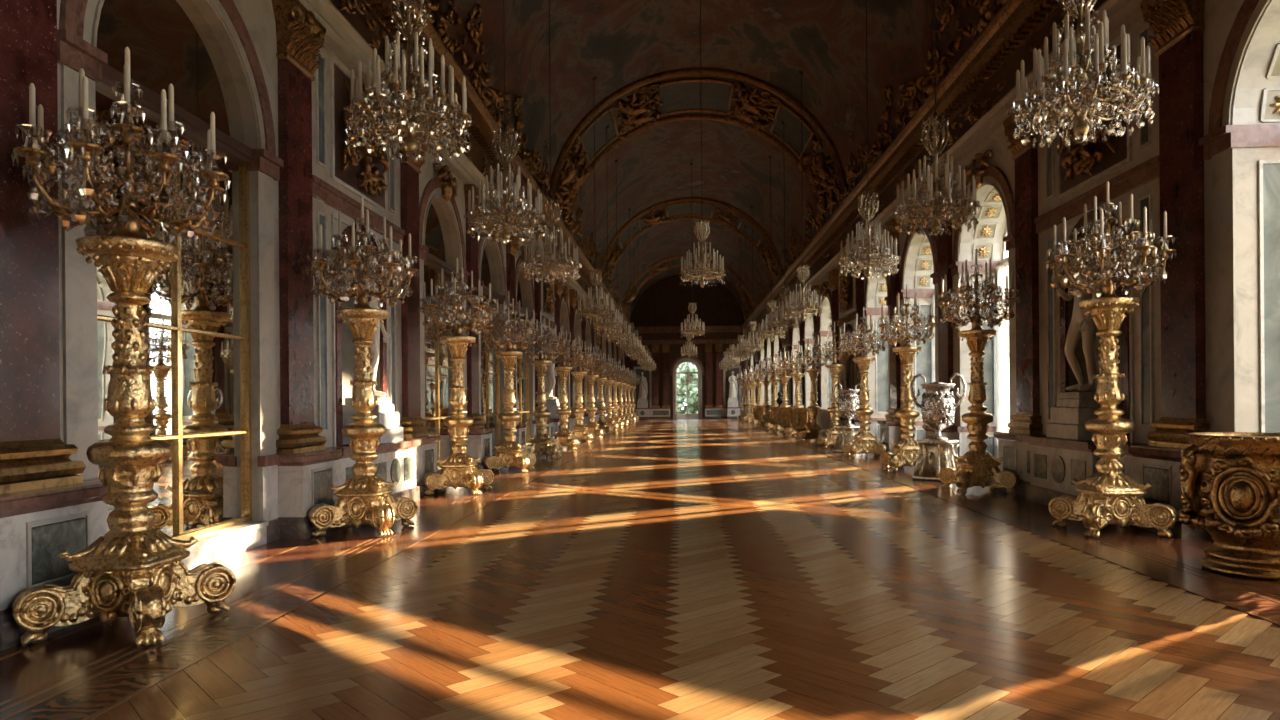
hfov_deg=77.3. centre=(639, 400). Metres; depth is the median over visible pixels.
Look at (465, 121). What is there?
candle
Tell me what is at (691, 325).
chandelier
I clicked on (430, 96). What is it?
candle
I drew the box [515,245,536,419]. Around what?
trim
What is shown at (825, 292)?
trim
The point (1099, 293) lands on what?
crystal pendant
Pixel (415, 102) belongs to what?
candle
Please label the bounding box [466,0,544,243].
chandelier
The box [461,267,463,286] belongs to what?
candle
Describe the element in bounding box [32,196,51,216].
crystal pendant
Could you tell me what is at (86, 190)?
crystal pendant
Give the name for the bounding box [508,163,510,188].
candle
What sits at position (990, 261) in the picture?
candle
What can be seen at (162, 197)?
crystal pendant
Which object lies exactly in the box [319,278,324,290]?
crystal pendant
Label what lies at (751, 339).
pilaster
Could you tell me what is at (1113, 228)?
candle
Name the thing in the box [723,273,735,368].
chandelier
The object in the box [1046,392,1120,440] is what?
plinth
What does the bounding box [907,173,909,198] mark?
candle
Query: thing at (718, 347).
pilaster
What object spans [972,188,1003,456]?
trim
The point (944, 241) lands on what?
pilaster
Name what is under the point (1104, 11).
candle
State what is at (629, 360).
pilaster
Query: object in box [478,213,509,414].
trim
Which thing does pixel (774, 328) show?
trim
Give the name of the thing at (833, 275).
pilaster
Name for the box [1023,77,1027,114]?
candle
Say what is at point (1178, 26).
pilaster
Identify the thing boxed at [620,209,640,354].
chandelier
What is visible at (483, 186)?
candle
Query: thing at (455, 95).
candle
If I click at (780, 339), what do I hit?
pilaster
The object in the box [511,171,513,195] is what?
candle
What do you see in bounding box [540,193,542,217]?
candle
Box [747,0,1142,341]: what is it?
trim
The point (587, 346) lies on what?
wall mirror
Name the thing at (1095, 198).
candle
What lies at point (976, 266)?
candle
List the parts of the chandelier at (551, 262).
suspension rod, stem, crown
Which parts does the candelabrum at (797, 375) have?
stem, dish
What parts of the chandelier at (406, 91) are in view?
arm, arm, arm, arm, arm, arm, arm, arm, arm, arm, arm, arm, arm, arm, crown, stem, arm, arm, arm, arm, arm, arm, arm, arm, arm, arm, arm, arm, arm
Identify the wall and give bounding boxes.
[57,0,623,520]
[626,274,748,418]
[751,0,1279,455]
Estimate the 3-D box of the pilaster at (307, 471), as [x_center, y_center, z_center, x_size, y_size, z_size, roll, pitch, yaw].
[-4.144,-1.633,10.014,0.425,6.530,1.130,0,0,3]
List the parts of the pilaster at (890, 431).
panel moulding, inset panel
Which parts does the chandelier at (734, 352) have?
suspension rod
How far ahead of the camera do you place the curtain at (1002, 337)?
16.64 m
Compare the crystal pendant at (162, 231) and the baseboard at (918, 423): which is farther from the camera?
the baseboard at (918, 423)
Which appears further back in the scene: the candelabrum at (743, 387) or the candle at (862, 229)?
the candelabrum at (743, 387)
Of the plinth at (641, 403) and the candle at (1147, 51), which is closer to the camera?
the candle at (1147, 51)
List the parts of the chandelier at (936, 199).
arm, arm, arm, arm, arm, arm, arm, arm, arm, arm, suspension rod, crown, arm, stem, arm, arm, arm, arm, arm, arm, arm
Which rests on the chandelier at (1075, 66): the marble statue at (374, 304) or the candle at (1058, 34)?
the candle at (1058, 34)
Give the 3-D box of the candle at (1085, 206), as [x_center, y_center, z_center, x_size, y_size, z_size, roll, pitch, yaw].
[5.426,-2.236,9.747,0.041,0.340,0.041,0,0,-9]
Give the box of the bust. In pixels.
[776,392,782,406]
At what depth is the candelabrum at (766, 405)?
47.51 m
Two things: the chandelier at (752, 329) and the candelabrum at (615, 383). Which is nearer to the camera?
the chandelier at (752, 329)
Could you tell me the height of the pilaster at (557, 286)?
6.530 m
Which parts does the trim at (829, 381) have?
jamb moulding, jamb panel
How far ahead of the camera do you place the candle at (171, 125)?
5.87 m
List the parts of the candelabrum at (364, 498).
arm, arm, arm, arm, arm, arm, dish, stem, arm, arm, arm, arm, arm, arm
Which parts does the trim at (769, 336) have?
architrave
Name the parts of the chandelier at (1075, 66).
arm, arm, arm, arm, arm, arm, arm, arm, arm, arm, arm, arm, arm, arm, crown, stem, arm, arm, arm, arm, arm, arm, arm, arm, arm, arm, arm, arm, arm, arm, arm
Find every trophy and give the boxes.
[342,78,389,195]
[544,274,555,313]
[595,321,600,345]
[619,340,622,359]
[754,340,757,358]
[781,323,786,343]
[839,266,850,309]
[1057,55,1116,179]
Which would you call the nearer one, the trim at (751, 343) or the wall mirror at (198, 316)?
the wall mirror at (198, 316)
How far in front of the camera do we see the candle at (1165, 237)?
9.17 m
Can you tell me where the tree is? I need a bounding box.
[677,362,697,413]
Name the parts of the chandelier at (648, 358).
suspension rod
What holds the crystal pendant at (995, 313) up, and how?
attached to the candelabrum at (977, 466)
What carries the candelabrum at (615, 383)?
on the floor
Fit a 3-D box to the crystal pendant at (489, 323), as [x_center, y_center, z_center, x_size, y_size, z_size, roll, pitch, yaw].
[-2.685,-1.422,14.297,0.122,0.220,0.064,0,0,3]
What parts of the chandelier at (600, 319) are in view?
suspension rod, stem, crown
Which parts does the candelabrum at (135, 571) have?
arm, arm, arm, arm, arm, arm, stem, dish, arm, arm, arm, arm, arm, arm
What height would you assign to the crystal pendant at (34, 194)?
0.220 m
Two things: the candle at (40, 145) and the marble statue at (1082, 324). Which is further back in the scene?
the marble statue at (1082, 324)
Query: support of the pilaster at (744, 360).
attached to the wall at (666, 300)
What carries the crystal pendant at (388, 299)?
attached to the candelabrum at (364, 498)
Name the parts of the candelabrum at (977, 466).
arm, arm, arm, arm, arm, arm, dish, stem, arm, arm, arm, arm, arm, arm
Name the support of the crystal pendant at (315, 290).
attached to the candelabrum at (364, 498)
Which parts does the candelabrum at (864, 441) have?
arm, arm, stem, dish, arm, arm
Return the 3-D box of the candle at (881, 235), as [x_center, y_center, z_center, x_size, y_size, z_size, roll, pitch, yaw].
[4.666,-3.017,15.421,0.043,0.380,0.043,0,0,10]
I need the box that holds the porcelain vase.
[816,409,831,443]
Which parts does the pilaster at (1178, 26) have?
panel moulding, inset panel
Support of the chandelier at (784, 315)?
hanging from the ceiling
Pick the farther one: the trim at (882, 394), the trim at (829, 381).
the trim at (829, 381)
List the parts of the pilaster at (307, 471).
panel moulding, inset panel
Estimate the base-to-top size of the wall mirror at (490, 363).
5.520 m
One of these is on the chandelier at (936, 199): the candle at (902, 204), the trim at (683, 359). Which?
the candle at (902, 204)
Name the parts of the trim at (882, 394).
jamb moulding, coffer frame, jamb panel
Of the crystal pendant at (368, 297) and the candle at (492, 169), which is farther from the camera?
the candle at (492, 169)
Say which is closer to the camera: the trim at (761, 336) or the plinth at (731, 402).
the trim at (761, 336)
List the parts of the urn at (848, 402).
handle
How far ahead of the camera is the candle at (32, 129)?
5.27 m
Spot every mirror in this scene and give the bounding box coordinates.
[95,0,254,539]
[424,198,459,468]
[480,242,501,452]
[516,270,530,443]
[560,306,567,405]
[574,317,578,407]
[586,327,589,406]
[602,342,604,397]
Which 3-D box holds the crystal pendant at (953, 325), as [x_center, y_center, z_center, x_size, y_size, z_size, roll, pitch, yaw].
[5.445,-1.366,13.853,0.122,0.220,0.064,0,0,19]
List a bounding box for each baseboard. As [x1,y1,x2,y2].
[83,454,281,542]
[532,420,536,435]
[569,415,571,430]
[868,418,885,443]
[899,421,926,450]
[952,426,1008,456]
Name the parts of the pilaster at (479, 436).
inset panel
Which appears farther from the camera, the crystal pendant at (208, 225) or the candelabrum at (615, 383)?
the candelabrum at (615, 383)
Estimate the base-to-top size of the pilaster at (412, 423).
6.530 m
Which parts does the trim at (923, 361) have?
jamb panel, jamb moulding, coffer frame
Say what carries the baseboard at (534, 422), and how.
attached to the wall at (258, 17)
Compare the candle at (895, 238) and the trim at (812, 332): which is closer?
the candle at (895, 238)
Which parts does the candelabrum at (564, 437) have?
stem, dish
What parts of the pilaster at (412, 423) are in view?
panel moulding, inset panel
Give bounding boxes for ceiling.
[416,0,1001,322]
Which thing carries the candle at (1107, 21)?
on the chandelier at (1075, 66)
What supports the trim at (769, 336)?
attached to the wall at (1219, 15)
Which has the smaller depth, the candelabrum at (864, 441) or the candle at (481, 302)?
the candle at (481, 302)
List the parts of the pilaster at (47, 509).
panel moulding, inset panel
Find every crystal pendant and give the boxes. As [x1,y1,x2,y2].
[27,180,41,203]
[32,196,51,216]
[60,200,74,230]
[70,194,91,225]
[79,175,94,199]
[83,209,96,235]
[92,214,102,229]
[117,194,130,225]
[153,184,173,207]
[159,225,166,234]
[161,206,175,232]
[166,231,175,244]
[179,211,193,240]
[201,218,216,231]
[204,200,219,220]
[311,283,320,295]
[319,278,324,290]
[329,287,335,303]
[335,290,341,306]
[340,284,349,302]
[350,277,357,289]
[365,289,371,302]
[378,299,382,308]
[385,291,391,304]
[386,279,395,291]
[389,292,396,306]
[398,290,403,300]
[405,284,413,296]
[422,319,427,326]
[444,323,450,332]
[452,315,457,323]
[461,320,465,332]
[476,316,481,324]
[487,320,492,327]
[951,316,957,327]
[960,314,964,326]
[965,309,970,317]
[977,313,981,325]
[991,317,998,325]
[992,308,999,316]
[1009,310,1014,317]
[1051,277,1060,288]
[1062,271,1068,284]
[1069,278,1079,296]
[1086,279,1093,292]
[1096,285,1102,297]
[1098,266,1106,279]
[1113,277,1121,290]
[1121,286,1130,296]
[1133,278,1145,291]
[1139,264,1150,277]
[1147,274,1155,285]
[1161,267,1168,280]
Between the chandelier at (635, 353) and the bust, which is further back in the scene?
the chandelier at (635, 353)
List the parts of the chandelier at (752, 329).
suspension rod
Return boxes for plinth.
[343,398,402,443]
[545,399,559,417]
[637,399,647,407]
[727,398,737,406]
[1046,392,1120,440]
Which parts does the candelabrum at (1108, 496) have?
arm, arm, arm, arm, arm, arm, stem, dish, arm, arm, arm, arm, arm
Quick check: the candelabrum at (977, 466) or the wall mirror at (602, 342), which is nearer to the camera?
the candelabrum at (977, 466)
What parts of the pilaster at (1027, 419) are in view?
panel moulding, inset panel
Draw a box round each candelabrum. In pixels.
[12,47,235,646]
[306,197,417,536]
[419,258,495,494]
[481,290,537,472]
[519,311,563,458]
[545,325,582,449]
[564,336,595,442]
[576,347,605,437]
[588,349,613,433]
[598,354,618,430]
[605,362,625,427]
[611,368,629,425]
[616,365,633,423]
[621,367,635,421]
[627,374,639,420]
[736,371,751,419]
[741,367,755,420]
[744,364,761,422]
[749,361,768,424]
[756,357,775,426]
[763,353,783,429]
[773,347,796,432]
[782,341,811,436]
[797,333,829,441]
[815,322,853,447]
[841,307,887,457]
[878,285,937,470]
[937,249,1019,493]
[1046,181,1177,537]
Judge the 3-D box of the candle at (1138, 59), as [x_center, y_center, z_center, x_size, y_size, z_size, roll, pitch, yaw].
[4.643,-3.017,7.441,0.043,0.380,0.043,0,0,25]
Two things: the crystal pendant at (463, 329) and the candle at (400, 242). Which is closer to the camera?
the candle at (400, 242)
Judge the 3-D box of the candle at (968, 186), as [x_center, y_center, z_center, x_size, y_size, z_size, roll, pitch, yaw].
[4.850,-3.018,11.808,0.043,0.380,0.043,0,0,11]
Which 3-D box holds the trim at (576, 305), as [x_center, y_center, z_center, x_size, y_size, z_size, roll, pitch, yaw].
[-2.921,-2.093,37.548,0.380,5.432,3.400,0,0,3]
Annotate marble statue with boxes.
[359,255,389,396]
[547,340,557,398]
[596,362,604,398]
[638,372,647,398]
[728,371,737,397]
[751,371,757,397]
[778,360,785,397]
[836,336,848,395]
[1051,244,1099,390]
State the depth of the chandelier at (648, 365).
62.79 m
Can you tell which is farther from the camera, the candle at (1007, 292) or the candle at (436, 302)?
the candle at (436, 302)
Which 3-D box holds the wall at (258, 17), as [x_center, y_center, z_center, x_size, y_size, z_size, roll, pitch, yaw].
[-3.696,-4.471,31.293,0.810,14.200,77.470,0,0,3]
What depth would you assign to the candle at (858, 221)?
15.84 m
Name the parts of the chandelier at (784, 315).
suspension rod, crown, stem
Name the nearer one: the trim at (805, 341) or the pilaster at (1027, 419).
the pilaster at (1027, 419)
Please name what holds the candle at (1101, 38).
on the chandelier at (1075, 66)
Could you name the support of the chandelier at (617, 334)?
hanging from the ceiling
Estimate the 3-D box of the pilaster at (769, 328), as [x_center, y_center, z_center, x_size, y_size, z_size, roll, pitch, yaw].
[8.424,-1.731,51.827,0.425,6.530,1.130,0,0,3]
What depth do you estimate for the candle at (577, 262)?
16.25 m
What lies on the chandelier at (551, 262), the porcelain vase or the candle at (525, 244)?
the candle at (525, 244)
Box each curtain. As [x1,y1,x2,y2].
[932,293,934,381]
[995,263,1009,467]
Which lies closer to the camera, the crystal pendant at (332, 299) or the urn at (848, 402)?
the crystal pendant at (332, 299)
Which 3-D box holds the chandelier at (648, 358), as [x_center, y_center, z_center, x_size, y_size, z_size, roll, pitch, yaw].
[0.334,-6.217,58.607,1.180,7.588,1.141,0,0,10]
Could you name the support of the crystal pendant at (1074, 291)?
attached to the candelabrum at (1108, 496)
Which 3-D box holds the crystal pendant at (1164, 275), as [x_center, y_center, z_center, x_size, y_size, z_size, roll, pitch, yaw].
[6.023,-1.490,9.184,0.122,0.220,0.064,0,0,-38]
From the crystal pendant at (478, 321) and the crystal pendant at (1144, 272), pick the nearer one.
the crystal pendant at (1144, 272)
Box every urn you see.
[831,382,860,452]
[910,372,966,481]
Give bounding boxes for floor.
[0,419,1279,719]
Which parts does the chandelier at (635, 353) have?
suspension rod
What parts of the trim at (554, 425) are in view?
trophy panel, panel moulding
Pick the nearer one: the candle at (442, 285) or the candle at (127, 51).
the candle at (127, 51)
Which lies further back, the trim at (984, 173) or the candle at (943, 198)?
the trim at (984, 173)
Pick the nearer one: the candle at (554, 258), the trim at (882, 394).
the candle at (554, 258)
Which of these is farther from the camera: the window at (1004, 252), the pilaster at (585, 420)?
the pilaster at (585, 420)
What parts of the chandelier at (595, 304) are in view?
suspension rod, crown, stem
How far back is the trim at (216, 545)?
8.36 m
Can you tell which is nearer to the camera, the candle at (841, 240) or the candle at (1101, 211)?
the candle at (1101, 211)
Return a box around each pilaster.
[0,0,107,650]
[272,0,342,538]
[397,118,441,495]
[464,184,494,469]
[506,227,528,444]
[534,253,551,435]
[554,274,568,427]
[569,289,576,429]
[581,301,588,425]
[591,312,598,421]
[599,320,604,366]
[606,334,612,417]
[611,331,617,413]
[616,338,619,414]
[621,340,624,398]
[627,351,632,402]
[652,344,659,407]
[662,344,669,407]
[705,344,712,406]
[715,344,722,406]
[742,347,747,401]
[746,343,750,411]
[751,339,755,397]
[758,334,760,380]
[762,329,766,401]
[768,324,773,404]
[777,316,781,396]
[788,308,792,406]
[797,298,804,407]
[811,285,819,405]
[828,269,838,389]
[850,248,864,425]
[877,218,900,455]
[922,174,954,438]
[993,101,1042,494]
[1127,0,1210,539]
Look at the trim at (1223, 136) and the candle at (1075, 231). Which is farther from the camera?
the candle at (1075, 231)
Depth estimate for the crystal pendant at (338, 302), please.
10.06 m
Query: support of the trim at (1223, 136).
attached to the wall at (1219, 15)
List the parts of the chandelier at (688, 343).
suspension rod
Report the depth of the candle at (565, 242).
15.83 m
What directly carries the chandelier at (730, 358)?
hanging from the ceiling
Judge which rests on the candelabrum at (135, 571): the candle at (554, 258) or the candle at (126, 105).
the candle at (126, 105)
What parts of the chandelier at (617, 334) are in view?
suspension rod, stem, crown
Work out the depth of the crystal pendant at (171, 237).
6.06 m
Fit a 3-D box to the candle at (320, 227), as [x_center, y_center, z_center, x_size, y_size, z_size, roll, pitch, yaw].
[-3.799,-1.933,9.521,0.041,0.340,0.041,0,0,14]
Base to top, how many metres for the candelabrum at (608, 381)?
4.170 m
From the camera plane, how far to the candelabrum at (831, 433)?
26.33 m
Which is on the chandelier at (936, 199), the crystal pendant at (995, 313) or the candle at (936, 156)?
the candle at (936, 156)
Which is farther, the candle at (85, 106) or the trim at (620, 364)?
the trim at (620, 364)
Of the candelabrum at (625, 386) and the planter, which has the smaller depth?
the planter
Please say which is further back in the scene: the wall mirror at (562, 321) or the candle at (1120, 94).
the wall mirror at (562, 321)
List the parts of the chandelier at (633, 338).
suspension rod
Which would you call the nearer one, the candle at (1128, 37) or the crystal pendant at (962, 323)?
the candle at (1128, 37)
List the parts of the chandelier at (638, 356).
suspension rod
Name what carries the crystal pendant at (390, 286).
attached to the candelabrum at (364, 498)
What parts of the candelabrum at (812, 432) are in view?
stem, dish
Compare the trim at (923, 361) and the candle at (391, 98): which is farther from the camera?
the trim at (923, 361)
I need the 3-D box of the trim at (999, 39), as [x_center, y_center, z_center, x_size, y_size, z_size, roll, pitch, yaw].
[7.218,-6.670,30.733,0.760,1.326,77.470,0,0,3]
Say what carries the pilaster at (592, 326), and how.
attached to the wall at (258, 17)
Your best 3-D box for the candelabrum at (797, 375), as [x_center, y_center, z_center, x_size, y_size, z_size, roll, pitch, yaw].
[6.880,-0.542,34.924,1.277,4.170,1.277,0,0,14]
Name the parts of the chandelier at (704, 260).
suspension rod, stem, crown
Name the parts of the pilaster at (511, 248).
inset panel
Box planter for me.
[1179,432,1279,580]
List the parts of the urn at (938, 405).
handle, handle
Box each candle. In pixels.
[28,83,36,135]
[37,104,44,150]
[78,68,84,116]
[82,76,88,129]
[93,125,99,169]
[123,62,130,112]
[125,47,130,94]
[160,89,166,139]
[168,84,174,130]
[207,129,212,170]
[210,112,215,158]
[313,231,316,258]
[319,224,322,252]
[335,238,337,264]
[338,211,341,238]
[350,69,354,108]
[351,222,354,250]
[355,79,358,116]
[356,218,359,244]
[358,60,362,100]
[361,197,363,224]
[366,209,368,236]
[367,57,371,95]
[369,92,373,123]
[369,242,372,266]
[373,48,376,86]
[376,55,380,95]
[383,216,385,242]
[385,35,389,73]
[388,43,391,80]
[389,226,392,253]
[390,95,393,127]
[393,44,397,83]
[396,30,400,69]
[399,239,402,265]
[401,54,406,94]
[408,233,411,260]
[414,32,418,70]
[414,100,417,133]
[419,52,419,85]
[420,46,424,85]
[421,79,424,108]
[423,282,425,300]
[428,58,432,98]
[429,38,432,75]
[430,279,432,297]
[432,46,434,82]
[435,285,437,303]
[436,97,439,132]
[440,54,444,92]
[440,98,444,109]
[441,268,443,287]
[448,65,450,101]
[450,66,454,105]
[454,93,457,128]
[454,278,455,297]
[456,258,458,276]
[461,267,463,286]
[462,76,465,113]
[463,88,466,122]
[468,190,470,214]
[471,271,472,289]
[472,186,474,211]
[478,179,481,203]
[478,279,480,298]
[480,286,482,304]
[482,183,484,208]
[485,175,488,200]
[489,283,490,301]
[490,166,492,190]
[492,169,493,193]
[493,186,495,210]
[497,163,499,182]
[497,182,499,207]
[500,174,502,198]
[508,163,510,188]
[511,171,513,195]
[514,183,516,208]
[516,175,518,199]
[517,166,519,190]
[522,186,524,210]
[525,199,527,222]
[525,244,526,262]
[527,178,529,203]
[528,185,530,210]
[528,248,529,265]
[531,242,533,260]
[535,196,537,220]
[537,189,539,213]
[538,235,540,253]
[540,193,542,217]
[541,241,543,259]
[545,226,546,244]
[547,230,548,248]
[553,226,554,241]
[553,241,555,259]
[561,235,562,253]
[565,242,566,260]
[568,237,569,254]
[573,243,574,261]
[576,246,578,263]
[841,240,842,258]
[846,238,848,256]
[856,236,858,254]
[858,221,859,239]
[860,225,861,242]
[862,229,863,247]
[865,220,867,238]
[869,235,870,253]
[874,228,875,246]
[876,223,877,241]
[878,221,880,239]
[881,235,882,253]
[882,304,883,318]
[884,229,885,247]
[887,231,888,249]
[890,236,892,254]
[895,238,896,256]
[896,185,899,209]
[899,188,901,212]
[901,180,904,206]
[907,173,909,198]
[913,176,915,202]
[914,295,915,309]
[918,159,921,184]
[923,155,926,181]
[927,165,929,190]
[930,173,932,199]
[932,302,933,317]
[935,153,937,178]
[941,278,943,296]
[942,177,944,201]
[944,274,946,293]
[945,164,947,189]
[946,153,948,178]
[948,172,950,198]
[950,156,953,181]
[956,173,958,198]
[957,279,959,297]
[958,165,960,190]
[962,263,963,282]
[963,173,965,198]
[965,260,966,279]
[966,270,968,290]
[967,184,969,208]
[972,175,974,201]
[975,249,977,268]
[985,262,987,281]
[989,258,991,278]
[995,269,997,289]
[1006,275,1008,294]
[1011,271,1013,290]
[1015,70,1020,108]
[1020,60,1024,99]
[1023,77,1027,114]
[1033,48,1036,86]
[1037,49,1041,89]
[1041,56,1043,88]
[1041,83,1044,117]
[1043,37,1048,76]
[1052,22,1056,61]
[1053,225,1056,251]
[1056,29,1059,67]
[1059,59,1063,93]
[1062,217,1066,245]
[1063,39,1068,81]
[1065,14,1068,53]
[1069,26,1073,67]
[1073,30,1075,66]
[1073,228,1076,255]
[1083,204,1086,231]
[1085,8,1090,49]
[1087,54,1090,87]
[1091,25,1095,64]
[1092,81,1095,112]
[1093,196,1096,224]
[1094,33,1098,75]
[1099,22,1103,63]
[1100,209,1103,238]
[1102,9,1106,49]
[1105,16,1108,56]
[1106,181,1109,209]
[1111,45,1116,84]
[1112,226,1115,253]
[1117,71,1121,105]
[1118,202,1121,229]
[1120,25,1124,66]
[1121,32,1127,75]
[1126,34,1130,73]
[1130,194,1133,222]
[1136,56,1141,96]
[1140,37,1145,79]
[1143,207,1147,236]
[1145,45,1150,86]
[1149,219,1152,244]
[1163,211,1167,240]
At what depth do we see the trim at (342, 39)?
12.09 m
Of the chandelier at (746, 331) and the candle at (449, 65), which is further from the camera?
the chandelier at (746, 331)
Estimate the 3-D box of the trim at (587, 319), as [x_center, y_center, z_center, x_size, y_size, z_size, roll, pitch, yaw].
[-2.704,-2.095,41.782,0.380,5.432,3.400,0,0,3]
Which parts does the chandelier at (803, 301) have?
suspension rod, crown, stem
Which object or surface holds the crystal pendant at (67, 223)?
attached to the candelabrum at (135, 571)
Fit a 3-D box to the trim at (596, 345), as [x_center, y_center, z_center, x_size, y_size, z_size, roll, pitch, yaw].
[-2.444,-1.596,46.014,1.040,6.430,3.440,0,0,3]
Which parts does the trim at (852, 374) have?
panel moulding, trophy panel, panel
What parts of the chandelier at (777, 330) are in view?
suspension rod, crown, stem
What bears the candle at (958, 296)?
on the candelabrum at (977, 466)
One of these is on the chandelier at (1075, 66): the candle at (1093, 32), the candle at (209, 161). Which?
the candle at (1093, 32)
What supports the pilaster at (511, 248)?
attached to the wall at (258, 17)
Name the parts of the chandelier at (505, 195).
arm, arm, arm, arm, arm, arm, arm, arm, suspension rod, crown, stem, arm, arm, arm, arm, arm, arm, arm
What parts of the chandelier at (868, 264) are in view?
arm, arm, suspension rod, stem, crown, arm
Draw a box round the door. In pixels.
[675,361,699,418]
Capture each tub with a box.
[753,406,770,425]
[767,407,782,430]
[777,407,795,434]
[790,408,819,438]
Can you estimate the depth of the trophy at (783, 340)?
45.22 m
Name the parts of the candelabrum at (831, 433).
dish, stem, arm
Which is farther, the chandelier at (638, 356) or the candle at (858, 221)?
the chandelier at (638, 356)
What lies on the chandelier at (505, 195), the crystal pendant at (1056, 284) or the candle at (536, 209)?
the candle at (536, 209)
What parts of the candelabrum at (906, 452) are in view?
arm, arm, arm, arm, stem, dish, arm, arm, arm, arm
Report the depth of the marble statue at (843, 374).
28.37 m
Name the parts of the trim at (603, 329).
architrave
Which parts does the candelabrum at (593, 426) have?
dish, stem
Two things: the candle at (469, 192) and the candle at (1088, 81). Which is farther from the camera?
the candle at (469, 192)
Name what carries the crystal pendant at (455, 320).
attached to the candelabrum at (459, 469)
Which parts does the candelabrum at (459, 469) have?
arm, arm, arm, arm, arm, arm, stem, dish, arm, arm, arm, arm, arm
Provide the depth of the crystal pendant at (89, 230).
5.82 m
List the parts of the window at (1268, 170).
jamb moulding, coffer frame, jamb panel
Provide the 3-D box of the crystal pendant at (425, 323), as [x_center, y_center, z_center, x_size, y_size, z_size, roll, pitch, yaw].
[-3.793,-1.413,14.130,0.064,0.220,0.122,0,0,44]
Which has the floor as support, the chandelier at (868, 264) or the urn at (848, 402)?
the urn at (848, 402)
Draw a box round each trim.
[57,0,283,479]
[181,521,268,569]
[299,0,624,343]
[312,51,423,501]
[330,0,626,338]
[360,0,631,332]
[419,163,469,425]
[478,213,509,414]
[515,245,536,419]
[541,266,560,436]
[560,285,571,414]
[574,298,583,387]
[585,309,592,362]
[595,324,606,418]
[602,329,607,393]
[608,332,611,405]
[614,338,617,389]
[618,347,626,412]
[627,325,747,344]
[630,408,670,418]
[634,367,651,407]
[669,356,704,375]
[673,358,701,418]
[705,407,742,418]
[723,366,741,406]
[742,0,1066,330]
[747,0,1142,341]
[749,0,1105,335]
[750,343,752,403]
[750,345,757,412]
[760,336,763,403]
[765,329,770,372]
[772,327,778,357]
[781,327,788,404]
[790,308,799,405]
[798,334,799,385]
[802,295,813,407]
[811,318,813,402]
[817,281,832,408]
[827,306,831,407]
[836,262,856,425]
[861,242,889,408]
[875,269,888,439]
[897,204,938,409]
[914,235,932,441]
[949,149,1016,426]
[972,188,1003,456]
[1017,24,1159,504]
[1199,0,1279,431]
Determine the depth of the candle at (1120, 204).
9.64 m
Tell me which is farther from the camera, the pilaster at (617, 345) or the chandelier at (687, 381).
the chandelier at (687, 381)
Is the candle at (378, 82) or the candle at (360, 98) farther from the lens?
the candle at (360, 98)
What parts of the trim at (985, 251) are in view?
jamb panel, jamb moulding, coffer frame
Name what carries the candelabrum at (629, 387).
on the floor
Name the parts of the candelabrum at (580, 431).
stem, dish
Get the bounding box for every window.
[1001,225,1007,264]
[1258,43,1279,432]
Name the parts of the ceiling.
painted panel, panel frame, panel frame, painted panel, panel frame, painted panel, painted panel, panel frame, panel frame, painted panel, painted panel, panel frame, panel frame, painted panel, panel frame, painted panel, panel frame, painted panel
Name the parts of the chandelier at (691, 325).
suspension rod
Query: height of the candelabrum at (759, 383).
4.170 m
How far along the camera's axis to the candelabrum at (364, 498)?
9.84 m
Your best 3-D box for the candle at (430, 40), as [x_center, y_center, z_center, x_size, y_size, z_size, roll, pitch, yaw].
[-2.027,-3.324,7.742,0.043,0.380,0.043,0,0,-9]
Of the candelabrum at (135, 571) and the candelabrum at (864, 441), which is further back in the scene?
the candelabrum at (864, 441)
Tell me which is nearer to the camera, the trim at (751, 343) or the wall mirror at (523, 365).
the wall mirror at (523, 365)
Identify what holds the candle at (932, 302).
on the candelabrum at (906, 452)
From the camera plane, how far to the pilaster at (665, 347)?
69.52 m
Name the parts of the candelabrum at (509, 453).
arm, arm, arm, arm, stem, dish, arm, arm, arm, arm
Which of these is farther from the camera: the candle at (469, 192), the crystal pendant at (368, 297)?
the candle at (469, 192)
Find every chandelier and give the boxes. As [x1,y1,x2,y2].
[347,0,470,162]
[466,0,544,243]
[523,0,579,284]
[577,76,614,323]
[593,126,623,334]
[604,159,630,343]
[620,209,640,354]
[625,227,644,358]
[630,241,647,361]
[638,264,650,367]
[640,274,654,369]
[643,281,655,371]
[680,0,724,287]
[681,163,704,337]
[681,237,697,357]
[681,271,693,384]
[719,280,731,370]
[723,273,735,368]
[724,263,739,366]
[732,239,749,360]
[736,225,756,357]
[742,206,763,352]
[758,156,783,341]
[769,121,800,332]
[784,71,821,321]
[839,0,898,279]
[894,0,978,235]
[1012,0,1154,147]
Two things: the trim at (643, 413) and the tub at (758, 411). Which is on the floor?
the tub at (758, 411)
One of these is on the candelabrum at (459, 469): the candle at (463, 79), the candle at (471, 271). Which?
the candle at (471, 271)
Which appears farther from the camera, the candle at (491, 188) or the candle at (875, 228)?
the candle at (875, 228)
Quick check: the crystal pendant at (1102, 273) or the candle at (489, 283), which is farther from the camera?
the candle at (489, 283)
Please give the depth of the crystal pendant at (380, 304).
10.29 m
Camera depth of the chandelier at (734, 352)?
49.81 m
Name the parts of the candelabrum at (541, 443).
stem, dish, arm, arm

